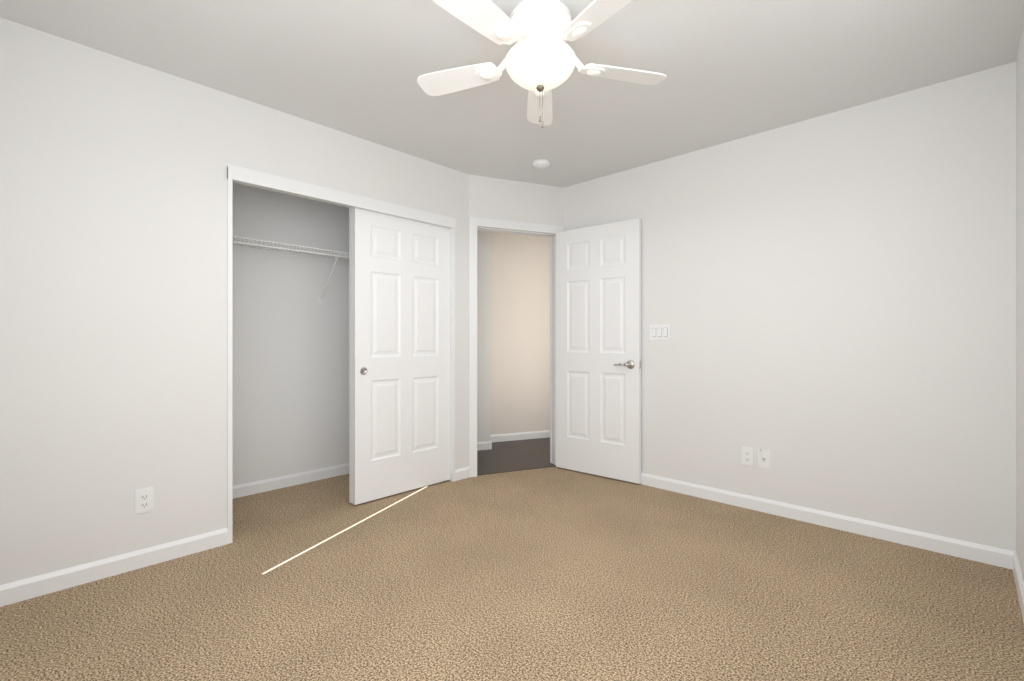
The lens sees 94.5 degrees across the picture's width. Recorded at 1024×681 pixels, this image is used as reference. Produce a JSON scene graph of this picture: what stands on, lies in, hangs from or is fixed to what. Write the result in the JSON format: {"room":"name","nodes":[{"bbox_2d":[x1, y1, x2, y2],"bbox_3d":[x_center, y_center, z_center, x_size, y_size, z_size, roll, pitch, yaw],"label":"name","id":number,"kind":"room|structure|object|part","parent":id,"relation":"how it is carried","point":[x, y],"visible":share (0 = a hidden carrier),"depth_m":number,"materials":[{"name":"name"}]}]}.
{"room":"empty bedroom","nodes":[
{"label":"empty bedroom","id":0,"kind":"room"},
{"bbox_2d":[0,17,468,584],"bbox_3d":[-1.427,-0.120,2.773,0.115,2.440,2.997,0,0,44],"label":"wall","id":1,"kind":"structure","parent":0,"point":[112,283],"depth_m":2.25,"materials":[{"name":"paint"}]},
{"bbox_2d":[135,487,153,513],"bbox_3d":[-1.789,0.780,2.305,0.008,0.117,0.072,0,0,44],"label":"outlet","id":2,"kind":"object","parent":1,"relation":"attached to","point":[144,500],"visible":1,"depth_m":2.30,"materials":[{"name":"white plastic"}]},
{"bbox_2d":[0,466,468,606],"bbox_3d":[-1.341,1.058,2.770,0.013,0.085,2.882,0,0,44],"label":"baseboard","id":3,"kind":"structure","parent":1,"relation":"attached to","point":[31,587],"depth_m":2.21,"materials":[{"name":"white wood"}]},
{"bbox_2d":[227,164,455,543],"bbox_3d":[-1.033,0.074,3.172,0.133,2.052,1.581,0,0,44],"label":"trim","id":4,"kind":"structure","parent":1,"relation":"attached to","point":[252,178],"depth_m":2.88,"materials":[{"name":"white wood"}]},
{"bbox_2d":[349,207,351,502],"bbox_3d":[-0.805,0.096,3.461,0.035,1.985,0.800,0,0,44],"label":"closet door","id":5,"kind":"structure","parent":1,"relation":"in","point":[350,354],"depth_m":3.17,"materials":[{"name":"white wood"}]},
{"bbox_2d":[352,207,449,504],"bbox_3d":[-0.774,0.096,3.431,0.035,1.985,0.800,0,0,44],"label":"closet door","id":6,"kind":"structure","parent":1,"relation":"in","point":[401,351],"depth_m":3.38,"materials":[{"name":"white wood"}]},
{"bbox_2d":[360,367,366,374],"bbox_3d":[-0.996,0.205,3.176,0.005,0.054,0.054,0,0,44],"label":"door knob","id":7,"kind":"object","parent":6,"relation":"attached to","point":[362,369],"visible":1,"depth_m":3.17,"materials":[{"name":"silver metal"}]},
{"bbox_2d":[232,182,348,485],"bbox_3d":[-1.678,-0.120,3.658,0.100,2.440,2.170,0,0,44],"label":"wall","id":8,"kind":"structure","parent":0,"point":[290,374],"depth_m":3.57,"materials":[{"name":"paint"}]},
{"bbox_2d":[232,463,348,498],"bbox_3d":[-1.637,1.058,3.619,0.013,0.085,1.970,0,0,44],"label":"baseboard","id":9,"kind":"structure","parent":8,"relation":"attached to","point":[251,488],"depth_m":3.56,"materials":[{"name":"white wood"}]},
{"bbox_2d":[232,236,348,302],"bbox_3d":[-1.523,-0.485,3.510,0.328,0.380,1.970,0,0,44],"label":"wire closet shelf","id":10,"kind":"object","parent":8,"relation":"attached to","point":[316,253],"visible":0.38,"depth_m":3.40,"materials":[{"name":"white metal"}]},
{"bbox_2d":[477,230,489,441],"bbox_3d":[-0.677,-0.120,4.747,0.867,2.440,0.300,0,0,-23],"label":"wall","id":11,"kind":"structure","parent":0,"point":[483,336],"depth_m":4.75,"materials":[{"name":"paint"}]},
{"bbox_2d":[0,466,1023,680],"bbox_3d":[0.012,1.150,2.893,5.000,0.100,5.600,0,0,44],"label":"floor","id":12,"kind":"structure","parent":0,"point":[555,573],"depth_m":2.00,"materials":[{"name":"beige carpet"}]},
{"bbox_2d":[0,0,1023,187],"bbox_3d":[0.012,-1.390,2.893,5.000,0.100,5.600,0,0,44],"label":"ceiling","id":13,"kind":"structure","parent":0,"point":[732,70],"depth_m":2.27,"materials":[{"name":"paint"}]},
{"bbox_2d":[532,159,549,169],"bbox_3d":[0.220,-1.320,3.559,0.132,0.040,0.132,0,0,44],"label":"smoke detector","id":14,"kind":"object","parent":13,"relation":"attached to","point":[540,164],"visible":1,"depth_m":3.52,"materials":[{"name":"white plastic"}]},
{"bbox_2d":[417,0,666,127],"bbox_3d":[0.102,-1.104,1.900,1.082,0.472,1.059,0,0,44],"label":"ceiling fan","id":15,"kind":"object","parent":13,"relation":"hanging from","point":[540,61],"visible":1,"depth_m":1.85,"materials":[{"name":"white metal"}]},
{"bbox_3d":[0.115,-1.105,1.930,0.288,0.138,0.288,0,0,44],"label":"lamp shade","id":16,"kind":"part","parent":15,"relation":"part of","materials":[{"name":"white glass"}]},
{"bbox_2d":[477,437,555,474],"bbox_3d":[0.259,1.098,4.886,2.404,0.004,2.378,0,0,44],"label":"floor","id":17,"kind":"structure","parent":0,"point":[511,456],"depth_m":4.47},
{"bbox_2d":[469,174,563,225],"bbox_3d":[0.030,-0.120,4.037,0.872,2.440,0.115,0,0,-23],"label":"wall","id":18,"kind":"structure","parent":0,"point":[503,199],"depth_m":3.97,"materials":[{"name":"paint"}]},
{"bbox_2d":[469,217,564,476],"bbox_3d":[0.030,0.052,4.037,0.872,2.095,0.147,0,0,-23],"label":"door frame","id":19,"kind":"structure","parent":18,"relation":"attached to","point":[501,226],"depth_m":3.88,"materials":[{"name":"white wood"}]},
{"bbox_2d":[556,218,640,483],"bbox_3d":[0.666,0.079,3.832,0.770,2.018,0.105,0,0,40],"label":"bedroom door","id":20,"kind":"structure","parent":19,"relation":"attached to","point":[598,349],"depth_m":3.81,"materials":[{"name":"white wood"}]},
{"bbox_3d":[0.883,0.185,3.643,0.193,0.066,0.091,0,0,40],"label":"handle","id":21,"kind":"part","parent":20,"relation":"part of","materials":[{"name":"silver metal"}]},
{"bbox_2d":[490,232,549,434],"bbox_3d":[0.023,-0.120,5.255,2.550,2.440,0.100,0,0,-23],"label":"wall","id":22,"kind":"structure","parent":0,"point":[519,332],"depth_m":5.22,"materials":[{"name":"paint"}]},
{"bbox_2d":[477,430,549,450],"bbox_3d":[0.102,1.058,5.064,0.764,0.085,2.460,0,0,44],"label":"baseboard","id":23,"kind":"structure","parent":22,"relation":"attached to","point":[486,445],"depth_m":5.18,"materials":[{"name":"white wood"}]},
{"bbox_2d":[564,62,1015,551],"bbox_3d":[1.519,-0.120,3.213,2.834,2.440,0.115,0,0,44],"label":"wall","id":24,"kind":"structure","parent":0,"point":[830,298],"depth_m":2.74,"materials":[{"name":"paint"}]},
{"bbox_2d":[650,324,670,339],"bbox_3d":[1.101,-0.060,3.526,0.164,0.117,0.012,0,0,44],"label":"light switch","id":25,"kind":"object","parent":24,"relation":"attached to","point":[660,332],"visible":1,"depth_m":3.52,"materials":[{"name":"white plastic"}]},
{"bbox_2d":[742,447,753,465],"bbox_3d":[1.544,0.760,3.104,0.072,0.117,0.008,0,0,44],"label":"outlet","id":26,"kind":"object","parent":24,"relation":"attached to","point":[747,455],"visible":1,"depth_m":3.10,"materials":[{"name":"white plastic"}]},
{"bbox_2d":[758,449,769,468],"bbox_3d":[1.607,0.757,3.025,0.072,0.124,0.035,0,0,44],"label":"outlet","id":27,"kind":"object","parent":24,"relation":"attached to","point":[763,458],"visible":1,"depth_m":3.03,"materials":[{"name":"white plastic"}]},
{"bbox_2d":[640,473,1014,568],"bbox_3d":[1.433,1.058,3.207,2.719,0.085,0.013,0,0,44],"label":"baseboard","id":28,"kind":"structure","parent":24,"relation":"attached to","point":[994,556],"depth_m":2.72,"materials":[{"name":"white wood"}]},
{"bbox_2d":[1016,22,1023,581],"bbox_3d":[1.230,-0.120,0.944,0.115,2.440,3.795,0,0,44],"label":"wall","id":29,"kind":"structure","parent":0,"point":[1020,305],"depth_m":2.10,"materials":[{"name":"paint"}]},
{"bbox_2d":[1012,552,1023,621],"bbox_3d":[1.145,1.058,0.947,0.013,0.085,3.680,0,0,44],"label":"baseboard","id":30,"kind":"structure","parent":29,"relation":"attached to","point":[1018,578],"depth_m":2.05,"materials":[{"name":"white wood"}]}
]}

